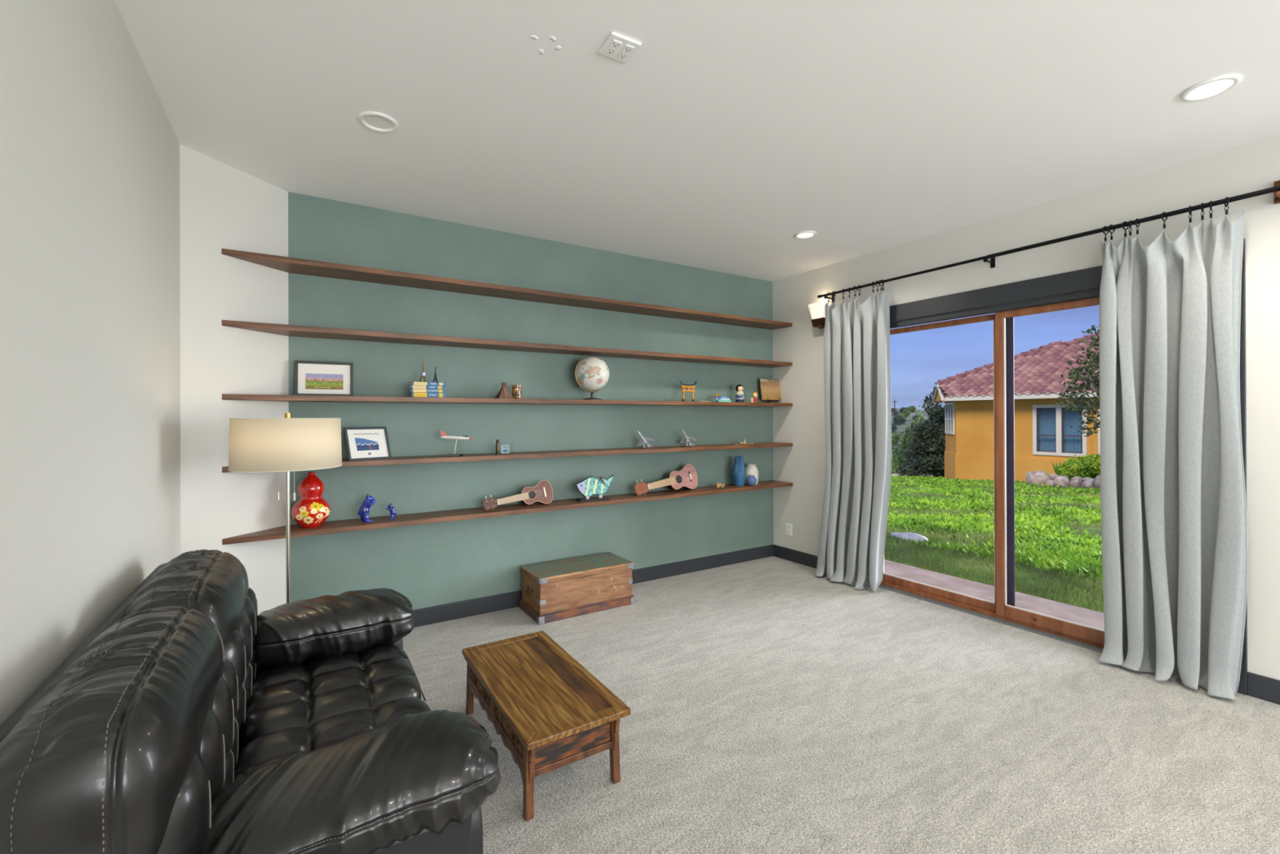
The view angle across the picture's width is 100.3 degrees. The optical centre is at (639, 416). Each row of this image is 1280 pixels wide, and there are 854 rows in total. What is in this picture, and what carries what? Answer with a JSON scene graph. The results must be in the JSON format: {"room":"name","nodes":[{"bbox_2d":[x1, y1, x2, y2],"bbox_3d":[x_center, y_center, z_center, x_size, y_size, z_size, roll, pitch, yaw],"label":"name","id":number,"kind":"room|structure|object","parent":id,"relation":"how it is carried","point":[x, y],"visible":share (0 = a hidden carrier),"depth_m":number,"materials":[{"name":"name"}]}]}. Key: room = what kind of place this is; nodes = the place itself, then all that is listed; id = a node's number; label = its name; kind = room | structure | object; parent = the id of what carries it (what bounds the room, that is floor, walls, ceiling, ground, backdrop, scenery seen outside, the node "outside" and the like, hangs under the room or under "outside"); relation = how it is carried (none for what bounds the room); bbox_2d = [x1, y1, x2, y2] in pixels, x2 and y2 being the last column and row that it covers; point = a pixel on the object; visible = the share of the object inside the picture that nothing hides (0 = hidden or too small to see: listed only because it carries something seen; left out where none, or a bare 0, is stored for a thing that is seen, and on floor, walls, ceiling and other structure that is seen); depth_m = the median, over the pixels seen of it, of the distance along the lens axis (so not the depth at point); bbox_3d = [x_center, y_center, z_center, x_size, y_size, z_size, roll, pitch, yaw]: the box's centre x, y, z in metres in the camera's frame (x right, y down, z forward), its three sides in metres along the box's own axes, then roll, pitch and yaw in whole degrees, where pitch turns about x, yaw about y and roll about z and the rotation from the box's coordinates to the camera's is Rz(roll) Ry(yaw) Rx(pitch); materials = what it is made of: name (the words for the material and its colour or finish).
{"room":"living room","nodes":[
{"label":"living room","id":0,"kind":"room"},
{"bbox_2d":[0,0,180,725],"bbox_3d":[-0.312,0.020,-0.619,0.160,2.740,7.685,0,0,-32],"label":"wall","id":1,"kind":"structure","parent":0,"point":[90,222],"depth_m":1.45,"materials":[{"name":"white paint"}]},
{"bbox_2d":[179,144,288,614],"bbox_3d":[-2.254,0.032,2.926,0.160,2.740,0.581,0,0,17],"label":"wall","id":2,"kind":"structure","parent":0,"point":[222,206],"depth_m":2.85,"materials":[{"name":"white paint"}]},
{"bbox_2d":[288,191,773,609],"bbox_3d":[-0.399,0.028,4.343,4.307,2.740,0.160,0,0,-32],"label":"wall","id":3,"kind":"structure","parent":0,"point":[444,562],"depth_m":3.89,"materials":[{"name":"green paint"}]},
{"bbox_2d":[221,248,792,329],"bbox_3d":[-0.439,-0.874,4.075,4.334,0.031,0.254,0,0,-32],"label":"wall shelf","id":4,"kind":"object","parent":3,"relation":"attached to","point":[288,264],"visible":1,"depth_m":3.61,"materials":[{"name":"brown wood"}]},
{"bbox_2d":[222,480,792,544],"bbox_3d":[-0.434,0.658,4.073,4.334,0.031,0.254,0,0,-32],"label":"wall shelf","id":5,"kind":"object","parent":3,"relation":"attached to","point":[408,519],"visible":0.91,"depth_m":3.56,"materials":[{"name":"brown wood"}]},
{"bbox_2d":[291,471,330,528],"bbox_3d":[-1.926,0.487,3.128,0.198,0.319,0.198,0,0,35],"label":"vase","id":6,"kind":"object","parent":5,"relation":"on","point":[312,509],"visible":1,"depth_m":3.07,"materials":[{"name":"red ceramic"}]},
{"bbox_2d":[357,493,376,522],"bbox_3d":[-1.671,0.561,3.265,0.100,0.169,0.070,0,0,-32],"label":"bear figurine","id":7,"kind":"object","parent":5,"relation":"on","point":[364,509],"visible":1,"depth_m":3.25,"materials":[{"name":"ceramic"}]},
{"bbox_2d":[386,502,396,519],"bbox_3d":[-1.556,0.595,3.344,0.059,0.101,0.042,0,0,-32],"label":"bear figurine","id":8,"kind":"object","parent":5,"relation":"on","point":[393,512],"visible":1,"depth_m":3.33,"materials":[{"name":"ceramic"}]},
{"bbox_2d":[482,480,552,510],"bbox_3d":[-0.874,0.564,3.814,0.514,0.192,0.104,0,0,-32],"label":"ukulele","id":9,"kind":"object","parent":5,"relation":"on","point":[541,492],"visible":0.91,"depth_m":3.83,"materials":[{"name":"brown wood"}]},
{"bbox_2d":[574,474,613,502],"bbox_3d":[-0.348,0.550,4.103,0.319,0.185,0.090,0,0,-28],"label":"fish sculpture","id":10,"kind":"object","parent":5,"relation":"on","point":[590,486],"visible":1,"depth_m":4.08,"materials":[{"name":"teal plastic"}]},
{"bbox_2d":[634,463,697,495],"bbox_3d":[0.208,0.535,4.506,0.644,0.244,0.123,0,0,-32],"label":"ukulele","id":11,"kind":"object","parent":5,"relation":"on","point":[686,477],"visible":0.98,"depth_m":4.53,"materials":[{"name":"brown"}]},
{"bbox_2d":[732,456,746,486],"bbox_3d":[0.908,0.505,4.889,0.121,0.271,0.121,0,0,-32],"label":"ribbed vase","id":12,"kind":"object","parent":5,"relation":"on","point":[739,474],"visible":1,"depth_m":4.85,"materials":[{"name":"blue ceramic"}]},
{"bbox_2d":[744,463,758,484],"bbox_3d":[1.047,0.545,5.030,0.134,0.188,0.134,0,0,-32],"label":"vase","id":13,"kind":"object","parent":5,"relation":"on","point":[750,468],"visible":0.64,"depth_m":4.99,"materials":[{"name":"ceramic"}]},
{"bbox_2d":[746,475,756,485],"bbox_3d":[1.026,0.593,4.916,0.097,0.091,0.097,0,0,-32],"label":"round vase","id":14,"kind":"object","parent":5,"relation":"on","point":[751,480],"visible":1,"depth_m":4.88,"materials":[{"name":"blue ceramic"}]},
{"bbox_2d":[222,320,792,367],"bbox_3d":[-0.438,-0.497,4.075,4.334,0.031,0.254,0,0,-32],"label":"wall shelf","id":15,"kind":"object","parent":3,"relation":"attached to","point":[279,329],"visible":1,"depth_m":3.59,"materials":[{"name":"brown wood"}]},
{"bbox_2d":[222,394,792,406],"bbox_3d":[-0.437,-0.106,4.074,4.334,0.031,0.254,0,0,-32],"label":"wall shelf","id":16,"kind":"object","parent":3,"relation":"attached to","point":[224,397],"visible":1,"depth_m":3.54,"materials":[{"name":"brown wood"}]},
{"bbox_2d":[294,360,353,395],"bbox_3d":[-1.908,-0.224,3.229,0.305,0.215,0.047,0,0,-28],"label":"picture frame","id":17,"kind":"object","parent":16,"relation":"on","point":[311,377],"visible":0.91,"depth_m":3.23,"materials":[{"name":"grey"}]},
{"bbox_2d":[305,373,342,389],"bbox_3d":[-1.906,-0.209,3.226,0.196,0.095,0.001,0,-8,-28],"label":"painting","id":18,"kind":"object","parent":17,"relation":"attached to","point":[335,381],"depth_m":3.22},
{"bbox_2d":[410,391,445,397],"bbox_3d":[-1.375,-0.135,3.465,0.204,0.032,0.112,0,0,-29],"label":"book","id":19,"kind":"object","parent":16,"relation":"on","point":[413,393],"visible":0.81,"depth_m":3.42,"materials":[{"name":"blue paper"}]},
{"bbox_2d":[410,388,445,392],"bbox_3d":[-1.377,-0.163,3.463,0.204,0.023,0.112,0,0,-29],"label":"book","id":20,"kind":"object","parent":19,"relation":"on","point":[415,390],"visible":0.96,"depth_m":3.41,"materials":[{"name":"blue paper"}]},
{"bbox_2d":[408,385,444,389],"bbox_3d":[-1.380,-0.186,3.462,0.204,0.021,0.112,0,0,-29],"label":"book","id":21,"kind":"object","parent":20,"relation":"on","point":[436,387],"visible":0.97,"depth_m":3.42,"materials":[{"name":"blue paper"}]},
{"bbox_2d":[410,381,446,386],"bbox_3d":[-1.374,-0.208,3.465,0.204,0.022,0.112,0,0,-29],"label":"book","id":22,"kind":"object","parent":21,"relation":"on","point":[413,383],"visible":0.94,"depth_m":3.42,"materials":[{"name":"blue paper"}]},
{"bbox_2d":[418,360,426,382],"bbox_3d":[-1.401,-0.298,3.444,0.042,0.157,0.042,0,0,-32],"label":"model","id":23,"kind":"object","parent":22,"relation":"on","point":[422,373],"visible":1,"depth_m":3.44},
{"bbox_2d":[494,382,513,398],"bbox_3d":[-0.949,-0.179,3.726,0.104,0.117,0.108,0,0,-32],"label":"pyramid","id":24,"kind":"object","parent":16,"relation":"on","point":[504,393],"visible":0.93,"depth_m":3.70,"materials":[{"name":"brown wood"}]},
{"bbox_2d":[511,384,522,398],"bbox_3d":[-0.871,-0.170,3.775,0.074,0.100,0.078,0,0,-32],"label":"mug","id":25,"kind":"object","parent":16,"relation":"on","point":[516,388],"visible":0.91,"depth_m":3.75,"materials":[{"name":"ceramic"}]},
{"bbox_2d":[574,355,608,399],"bbox_3d":[-0.372,-0.293,4.092,0.276,0.343,0.264,0,0,-32],"label":"globe","id":26,"kind":"object","parent":16,"relation":"on","point":[591,373],"visible":0.99,"depth_m":4.00,"materials":[{"name":"white plastic"}]},
{"bbox_2d":[679,380,697,401],"bbox_3d":[0.414,-0.213,4.587,0.179,0.180,0.027,0,0,-32],"label":"torii gate","id":27,"kind":"object","parent":16,"relation":"on","point":[684,385],"visible":0.91,"depth_m":4.58,"materials":[{"name":"orange wood"}]},
{"bbox_2d":[707,400,732,402],"bbox_3d":[0.717,-0.134,4.800,0.190,0.020,0.111,0,0,-23],"label":"book","id":28,"kind":"object","parent":16,"relation":"on","point":[731,401],"visible":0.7,"depth_m":4.75,"materials":[{"name":"teal paper"}]},
{"bbox_2d":[735,384,743,402],"bbox_3d":[0.916,-0.208,4.903,0.078,0.167,0.078,0,0,-32],"label":"doll","id":29,"kind":"object","parent":16,"relation":"on","point":[740,394],"visible":0.95,"depth_m":4.88,"materials":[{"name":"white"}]},
{"bbox_2d":[751,391,757,402],"bbox_3d":[1.056,-0.181,4.958,0.086,0.113,0.052,0,0,-32],"label":"doll","id":30,"kind":"object","parent":16,"relation":"on","point":[754,394],"visible":0.94,"depth_m":4.95,"materials":[{"name":"red wood"}]},
{"bbox_2d":[759,377,781,402],"bbox_3d":[1.278,-0.246,5.221,0.256,0.244,0.102,0,0,-26],"label":"canvas","id":31,"kind":"object","parent":16,"relation":"on","point":[770,388],"visible":0.83,"depth_m":5.20,"materials":[{"name":"beige"}]},
{"bbox_2d":[222,441,792,472],"bbox_3d":[-0.435,0.278,4.074,4.334,0.031,0.254,0,0,-32],"label":"wall shelf","id":32,"kind":"object","parent":3,"relation":"attached to","point":[544,454],"visible":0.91,"depth_m":3.79,"materials":[{"name":"brown wood"}]},
{"bbox_2d":[343,426,391,461],"bbox_3d":[-1.671,0.168,3.279,0.090,0.204,0.250,0,0,41],"label":"picture frame","id":33,"kind":"object","parent":32,"relation":"on","point":[362,443],"visible":1,"depth_m":3.27,"materials":[{"name":"black wood"}]},
{"bbox_2d":[355,437,377,450],"bbox_3d":[-1.673,0.169,3.273,0.002,0.084,0.132,-27,-17,38],"label":"photograph","id":34,"kind":"object","parent":33,"relation":"attached to","point":[362,441],"depth_m":3.26},
{"bbox_2d":[440,431,472,456],"bbox_3d":[-1.229,0.180,3.539,0.204,0.168,0.140,0,0,4],"label":"jet","id":35,"kind":"object","parent":32,"relation":"on","point":[443,434],"visible":1,"depth_m":3.53,"materials":[{"name":"white plastic"}]},
{"bbox_2d":[495,439,499,454],"bbox_3d":[-0.982,0.211,3.683,0.029,0.105,0.029,0,0,-32],"label":"shell","id":36,"kind":"object","parent":32,"relation":"on","point":[497,445],"visible":1,"depth_m":3.67,"materials":[{"name":"gold metal"}]},
{"bbox_2d":[501,443,513,453],"bbox_3d":[-0.932,0.228,3.727,0.090,0.070,0.022,0,0,-32],"label":"block","id":37,"kind":"object","parent":32,"relation":"on","point":[504,448],"visible":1,"depth_m":3.72,"materials":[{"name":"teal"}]},
{"bbox_2d":[636,431,653,448],"bbox_3d":[0.035,0.195,4.359,0.158,0.160,0.099,0,0,-22],"label":"jet","id":38,"kind":"object","parent":32,"relation":"on","point":[643,441],"visible":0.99,"depth_m":4.35,"materials":[{"name":"silver metal"}]},
{"bbox_2d":[680,429,696,446],"bbox_3d":[0.407,0.191,4.595,0.140,0.164,0.107,0,0,-19],"label":"jet","id":39,"kind":"object","parent":32,"relation":"on","point":[686,439],"visible":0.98,"depth_m":4.58,"materials":[{"name":"silver metal"}]},
{"bbox_2d":[413,544,773,626],"bbox_3d":[-0.374,1.340,4.252,4.047,0.115,0.014,0,0,-32],"label":"baseboard","id":40,"kind":"structure","parent":3,"relation":"attached to","point":[461,609],"depth_m":4.44,"materials":[{"name":"grey wood"}]},
{"bbox_2d":[115,0,1279,281],"bbox_3d":[1.562,-1.452,0.757,4.804,0.204,8.328,0,0,-32],"label":"ceiling","id":41,"kind":"structure","parent":0,"point":[734,130],"depth_m":2.32,"materials":[{"name":"white paint"}]},
{"bbox_2d":[357,111,398,133],"bbox_3d":[-1.192,-1.337,2.433,0.168,0.010,0.168,0,0,-32],"label":"recessed light","id":42,"kind":"object","parent":41,"relation":"in","point":[374,121],"visible":1,"depth_m":2.43,"materials":[{"name":"white plastic"}]},
{"bbox_2d":[364,115,392,128],"bbox_3d":[-1.192,-1.340,2.433,0.118,0.002,0.118,0,0,-28],"label":"diffuser","id":43,"kind":"object","parent":42,"relation":"attached to","point":[370,122],"depth_m":2.43,"materials":[{"name":"white"}]},
{"bbox_2d":[598,31,641,62],"bbox_3d":[-0.074,-1.340,1.946,0.120,0.014,0.116,0,0,-29],"label":"outlet","id":44,"kind":"object","parent":41,"relation":"attached to","point":[617,46],"visible":1,"depth_m":1.93,"materials":[{"name":"white plastic"}]},
{"bbox_2d":[604,39,622,54],"bbox_3d":[-0.096,-1.336,1.934,0.036,0.005,0.072,0,0,-29],"label":"receptacle","id":45,"kind":"object","parent":44,"relation":"attached to","point":[612,46],"depth_m":1.93,"materials":[{"name":"grey plastic"}]},
{"bbox_2d":[617,44,634,59],"bbox_3d":[-0.052,-1.336,1.958,0.036,0.005,0.072,0,0,-29],"label":"receptacle","id":46,"kind":"object","parent":44,"relation":"attached to","point":[624,51],"depth_m":1.95,"materials":[{"name":"grey plastic"}]},
{"bbox_2d":[794,231,817,239],"bbox_3d":[1.228,-1.343,3.957,0.158,0.010,0.158,0,0,-32],"label":"recessed light","id":47,"kind":"object","parent":41,"relation":"in","point":[804,234],"visible":1,"depth_m":3.96,"materials":[{"name":"white plastic"}]},
{"bbox_2d":[797,232,813,236],"bbox_3d":[1.228,-1.346,3.957,0.111,0.002,0.111,0,0,8],"label":"diffuser","id":48,"kind":"object","parent":47,"relation":"attached to","point":[799,234],"depth_m":3.96,"materials":[{"name":"white plastic"}]},
{"bbox_2d":[1180,75,1242,102],"bbox_3d":[2.352,-1.349,2.200,0.174,0.010,0.174,0,0,-32],"label":"recessed light","id":49,"kind":"object","parent":41,"relation":"in","point":[1215,86],"visible":1,"depth_m":2.20,"materials":[{"name":"white plastic"}]},
{"bbox_2d":[1189,80,1232,97],"bbox_3d":[2.352,-1.352,2.200,0.122,0.002,0.122,0,0,-28],"label":"diffuser","id":50,"kind":"object","parent":49,"relation":"attached to","point":[1213,88],"depth_m":2.20,"materials":[{"name":"white"}]},
{"bbox_2d":[402,555,1279,853],"bbox_3d":[1.571,1.396,0.753,4.484,0.020,8.008,0,0,-32],"label":"floor","id":51,"kind":"structure","parent":0,"point":[777,706],"depth_m":2.29,"materials":[{"name":"carpet"}]},
{"bbox_2d":[0,549,500,853],"bbox_3d":[-1.064,0.940,1.627,0.879,0.912,1.540,0,0,-32],"label":"sofa","id":52,"kind":"object","parent":51,"relation":"on","point":[191,719],"visible":1,"depth_m":1.15,"materials":[{"name":"black leather"}]},
{"bbox_2d":[0,605,223,853],"bbox_3d":[-1.113,0.674,1.159,0.290,0.382,0.775,0,0,-32],"label":"cushion","id":53,"kind":"object","parent":52,"relation":"on","point":[109,754],"depth_m":0.93,"materials":[{"name":"black leather"}]},
{"bbox_2d":[124,549,248,646],"bbox_3d":[-1.505,0.677,1.786,0.294,0.382,0.735,0,0,-32],"label":"cushion","id":54,"kind":"object","parent":52,"relation":"on","point":[214,583],"depth_m":1.65,"materials":[{"name":"black leather"}]},
{"bbox_2d":[157,657,237,853],"bbox_3d":[-1.077,0.835,1.192,0.253,0.380,0.730,0,0,-32],"label":"cushion","id":55,"kind":"object","parent":52,"relation":"on","point":[192,797],"depth_m":1.04,"materials":[{"name":"black leather"}]},
{"bbox_2d":[223,587,257,737],"bbox_3d":[-1.472,0.838,1.818,0.253,0.380,0.730,0,0,-32],"label":"cushion","id":56,"kind":"object","parent":52,"relation":"on","point":[240,636],"depth_m":1.74,"materials":[{"name":"black leather"}]},
{"bbox_2d":[240,644,421,751],"bbox_3d":[-1.091,1.017,1.909,0.525,0.184,0.498,0,0,-32],"label":"seat cushion","id":57,"kind":"object","parent":52,"relation":"on","point":[290,694],"depth_m":1.84,"materials":[{"name":"black leather"}]},
{"bbox_2d":[234,697,431,781],"bbox_3d":[-0.830,1.016,1.495,0.525,0.184,0.498,0,0,-32],"label":"seat cushion","id":58,"kind":"object","parent":52,"relation":"on","point":[277,743],"depth_m":1.59,"materials":[{"name":"black leather"}]},
{"bbox_2d":[228,413,342,603],"bbox_3d":[-1.705,0.692,2.587,0.460,1.415,0.460,0,0,-15],"label":"floor lamp","id":59,"kind":"object","parent":51,"relation":"on","point":[286,444],"visible":0.84,"depth_m":2.41,"materials":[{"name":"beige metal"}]},
{"bbox_2d":[462,631,631,821],"bbox_3d":[-0.441,1.251,2.281,0.410,0.288,0.882,0,0,-32],"label":"table","id":60,"kind":"object","parent":51,"relation":"on","point":[551,713],"visible":1,"depth_m":2.07,"materials":[{"name":"brown wood"}]},
{"bbox_2d":[519,551,635,624],"bbox_3d":[-0.459,1.244,3.939,0.780,0.308,0.391,0,0,-32],"label":"chest","id":61,"kind":"object","parent":51,"relation":"on","point":[555,590],"visible":1,"depth_m":3.79,"materials":[{"name":"brown wood"}]},
{"bbox_2d":[772,133,1279,679],"bbox_3d":[3.489,0.012,2.060,0.160,2.740,8.168,0,0,-32],"label":"wall","id":62,"kind":"structure","parent":0,"point":[1255,166],"depth_m":3.20,"materials":[{"name":"white paint"}]},
{"bbox_2d":[785,522,791,536],"bbox_3d":[1.438,1.096,5.163,0.010,0.115,0.078,0,0,-32],"label":"wall outlet","id":63,"kind":"object","parent":62,"relation":"attached to","point":[788,526],"visible":1,"depth_m":5.16,"materials":[{"name":"white plastic"}]},
{"bbox_2d":[773,544,817,568],"bbox_3d":[1.587,1.335,4.923,0.014,0.115,0.939,0,0,-32],"label":"baseboard","id":64,"kind":"structure","parent":62,"relation":"attached to","point":[798,557],"depth_m":5.07,"materials":[{"name":"grey wood"}]},
{"bbox_2d":[808,301,831,328],"bbox_3d":[1.607,-0.899,4.773,0.133,0.212,0.187,0,0,-32],"label":"wall sconce","id":65,"kind":"object","parent":62,"relation":"attached to","point":[817,310],"visible":0.85,"depth_m":4.73,"materials":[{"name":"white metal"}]},
{"bbox_2d":[879,584,1103,653],"bbox_3d":[2.503,1.389,3.639,0.210,0.037,2.010,0,0,-32],"label":"trim","id":66,"kind":"structure","parent":62,"relation":"attached to","point":[1098,649],"depth_m":3.59,"materials":[{"name":"brown wood"}]},
{"bbox_2d":[880,296,1104,648],"bbox_3d":[2.487,0.333,3.633,0.101,2.085,2.010,0,0,-32],"label":"door","id":67,"kind":"structure","parent":62,"relation":"in","point":[1003,607],"depth_m":3.63,"materials":[{"name":"brown wood"}]},
{"bbox_2d":[889,288,1100,328],"bbox_3d":[2.446,-0.732,3.611,0.050,0.045,2.010,0,0,-32],"label":"trim","id":68,"kind":"structure","parent":62,"relation":"attached to","point":[1091,293],"depth_m":3.59,"materials":[{"name":"grey"}]},
{"bbox_2d":[817,180,1279,302],"bbox_3d":[2.362,-1.067,3.579,0.124,0.115,2.795,0,0,-32],"label":"curtain rod","id":69,"kind":"object","parent":62,"relation":"attached to","point":[1276,188],"visible":0.97,"depth_m":3.10,"materials":[{"name":"black metal"}]},
{"bbox_2d":[815,279,891,591],"bbox_3d":[1.740,0.150,4.413,0.226,2.459,0.646,0,0,-32],"label":"curtain","id":70,"kind":"object","parent":69,"relation":"hanging from","point":[857,362],"visible":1,"depth_m":4.37,"materials":[{"name":"fabric"}]},
{"bbox_2d":[1097,196,1248,699],"bbox_3d":[2.765,0.145,2.806,0.196,2.460,0.557,0,0,-34],"label":"curtain","id":71,"kind":"object","parent":69,"relation":"hanging from","point":[1174,518],"visible":1,"depth_m":2.80,"materials":[{"name":"fabric"}]},
{"bbox_2d":[889,238,1245,322],"bbox_3d":[2.417,-0.818,3.593,0.018,0.126,2.220,0,0,-32],"label":"trim","id":72,"kind":"structure","parent":62,"relation":"attached to","point":[1088,278],"depth_m":3.56,"materials":[{"name":"grey wood"}]},
{"bbox_2d":[1237,263,1247,694],"bbox_3d":[2.984,0.313,2.696,0.018,2.142,0.105,0,0,-32],"label":"trim","id":73,"kind":"structure","parent":62,"relation":"attached to","point":[1242,686],"depth_m":2.65,"materials":[{"name":"grey"}]},
{"bbox_2d":[1247,671,1279,704],"bbox_3d":[4.306,1.319,0.603,0.014,0.115,4.840,0,0,-32],"label":"baseboard","id":74,"kind":"structure","parent":62,"relation":"attached to","point":[1260,686],"depth_m":2.60,"materials":[{"name":"grey wood"}]},
{"label":"outside","id":75,"kind":"structure","parent":0,"visible":0},
{"bbox_2d":[884,476,1103,613],"bbox_3d":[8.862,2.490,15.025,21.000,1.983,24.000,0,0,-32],"label":"lawn","id":76,"kind":"structure","parent":75,"point":[1089,531],"depth_m":5.66,"materials":[{"name":"plant"}]},
{"bbox_2d":[890,532,928,543],"bbox_3d":[3.397,1.540,6.755,0.273,0.150,0.441,0,0,-32],"label":"rock","id":77,"kind":"object","parent":76,"relation":"on","point":[906,535],"visible":0.7,"depth_m":6.65,"materials":[{"name":"stone"}]},
{"bbox_2d":[895,382,945,477],"bbox_3d":[14.454,0.960,26.037,3.654,5.472,3.606,0,0,13],"label":"cedar tree","id":78,"kind":"object","parent":76,"relation":"on","point":[926,453],"visible":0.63,"depth_m":25.53,"materials":[{"name":"green plant"}]},
{"bbox_2d":[886,475,1102,582],"bbox_3d":[11.299,2.317,15.004,9.421,1.749,24.545,0,0,23],"label":"plants","id":79,"kind":"object","parent":76,"relation":"on","point":[1070,541],"visible":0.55,"depth_m":8.28,"materials":[{"name":"green plant"}]},
{"bbox_2d":[932,331,1100,481],"bbox_3d":[17.619,-0.339,20.767,10.049,8.204,10.370,0,0,-32],"label":"house","id":80,"kind":"structure","parent":76,"relation":"on","point":[1043,434],"depth_m":19.79,"materials":[{"name":"orange paint"}]},
{"bbox_2d":[1038,408,1055,451],"bbox_3d":[14.159,0.469,18.465,0.070,1.635,0.675,0,0,-32],"label":"window curtain","id":81,"kind":"object","parent":80,"relation":"hanging from","point":[1046,417],"depth_m":18.54,"materials":[{"name":"blue fabric"}]},
{"bbox_2d":[1063,408,1081,452],"bbox_3d":[14.546,0.467,17.852,0.070,1.635,0.675,0,0,-32],"label":"window curtain","id":82,"kind":"object","parent":80,"relation":"hanging from","point":[1071,418],"depth_m":17.93,"materials":[{"name":"blue fabric"}]},
{"bbox_2d":[1025,470,1048,486],"bbox_3d":[12.627,2.025,16.948,0.596,0.607,0.617,0,0,-32],"label":"rock","id":83,"kind":"object","parent":76,"relation":"on","point":[1039,477],"visible":0.61,"depth_m":16.77,"materials":[{"name":"stone"}]},
{"bbox_2d":[1045,478,1053,487],"bbox_3d":[12.664,2.070,16.386,0.327,0.298,0.370,0,0,-32],"label":"rock","id":84,"kind":"object","parent":76,"relation":"on","point":[1050,482],"visible":0.38,"depth_m":16.34,"materials":[{"name":"stone"}]},
{"bbox_2d":[1053,475,1070,487],"bbox_3d":[12.702,2.034,16.063,0.400,0.483,0.438,0,0,-32],"label":"rock","id":85,"kind":"object","parent":76,"relation":"on","point":[1059,480],"visible":0.75,"depth_m":15.96,"materials":[{"name":"stone"}]},
{"bbox_2d":[1069,478,1082,488],"bbox_3d":[12.838,2.010,15.726,0.246,0.345,0.312,0,0,-32],"label":"rock","id":86,"kind":"object","parent":76,"relation":"on","point":[1076,482],"visible":0.68,"depth_m":15.65,"materials":[{"name":"stone"}]},
{"bbox_2d":[1053,324,1100,436],"bbox_3d":[11.433,-0.091,11.971,2.021,4.750,3.558,0,0,-30],"label":"oak tree","id":87,"kind":"object","parent":76,"relation":"on","point":[1093,382],"visible":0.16,"depth_m":12.82,"materials":[{"name":"green plant"}]},
{"bbox_2d":[1080,478,1094,488],"bbox_3d":[12.979,1.984,15.426,0.424,0.390,0.344,0,0,-32],"label":"rock","id":88,"kind":"object","parent":76,"relation":"on","point":[1090,482],"visible":0.57,"depth_m":15.30,"materials":[{"name":"stone"}]},
{"bbox_2d":[1093,474,1100,488],"bbox_3d":[13.141,1.915,15.104,0.371,0.535,0.378,0,0,-32],"label":"rock","id":89,"kind":"object","parent":76,"relation":"on","point":[1097,481],"visible":0.27,"depth_m":15.11,"materials":[{"name":"stone"}]},
{"bbox_3d":[13.865,2.279,16.462,2.000,0.580,2.700,0,0,-32],"label":"planting bed","id":90,"kind":"object","parent":76,"relation":"on","visible":0},
{"bbox_2d":[1048,473,1057,479],"bbox_3d":[12.973,1.910,16.721,0.279,0.239,0.285,0,0,-32],"label":"rock","id":91,"kind":"object","parent":90,"relation":"on","point":[1051,476],"visible":0.51,"depth_m":16.66,"materials":[{"name":"stone"}]},
{"bbox_2d":[1051,461,1064,475],"bbox_3d":[13.297,1.699,16.960,0.388,0.586,0.422,0,0,-32],"label":"leafy plant","id":92,"kind":"object","parent":90,"relation":"on","point":[1056,469],"visible":0.52,"depth_m":16.91,"materials":[{"name":"green plant"}]},
{"bbox_2d":[1058,453,1100,479],"bbox_3d":[13.881,1.579,15.921,1.187,1.040,2.273,0,0,-40],"label":"shrub","id":93,"kind":"object","parent":90,"relation":"on","point":[1089,466],"visible":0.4,"depth_m":16.16,"materials":[{"name":"green plant"}]},
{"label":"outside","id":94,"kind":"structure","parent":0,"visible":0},
{"bbox_2d":[891,407,944,450],"bbox_3d":[105.066,5.400,313.526,478.358,28.348,410.344,0,0,-32],"label":"hills","id":95,"kind":"structure","parent":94,"point":[901,428],"depth_m":214.98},
{"bbox_2d":[891,422,897,432],"bbox_3d":[88.495,4.021,188.306,4.722,4.272,4.521,0,0,-34],"label":"tree","id":96,"kind":"object","parent":95,"relation":"on","point":[894,426],"visible":0.47,"depth_m":186.85,"materials":[{"name":"green plant"}]},
{"bbox_2d":[891,453,897,471],"bbox_3d":[15.387,3.414,31.703,2.535,2.347,2.788,0,0,-32],"label":"bush","id":97,"kind":"object","parent":95,"relation":"on","point":[893,455],"visible":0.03,"depth_m":31.57,"materials":[{"name":"green plant"}]},
{"bbox_2d":[891,432,900,445],"bbox_3d":[79.622,7.311,168.313,4.896,4.461,5.447,0,0,5],"label":"tree","id":98,"kind":"object","parent":95,"relation":"on","point":[895,437],"visible":0.6,"depth_m":166.90,"materials":[{"name":"green plant"}]},
{"bbox_2d":[892,414,905,425],"bbox_3d":[99.477,1.416,205.163,4.966,4.492,4.754,0,0,-3],"label":"tree","id":99,"kind":"object","parent":95,"relation":"on","point":[896,418],"visible":1,"depth_m":204.09,"materials":[{"name":"green plant"}]},
{"bbox_2d":[891,409,926,475],"bbox_3d":[14.731,1.774,28.323,2.650,4.229,3.009,0,0,-17],"label":"cedar tree","id":100,"kind":"object","parent":95,"relation":"on","point":[900,459],"visible":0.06,"depth_m":28.34,"materials":[{"name":"green plant"}]},
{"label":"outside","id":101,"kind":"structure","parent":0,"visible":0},
{"bbox_2d":[884,559,1104,630],"bbox_3d":[2.794,1.527,4.117,0.850,0.160,10.000,0,0,-32],"label":"patio","id":102,"kind":"structure","parent":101,"point":[1088,617],"depth_m":4.34,"materials":[{"name":"concrete"}]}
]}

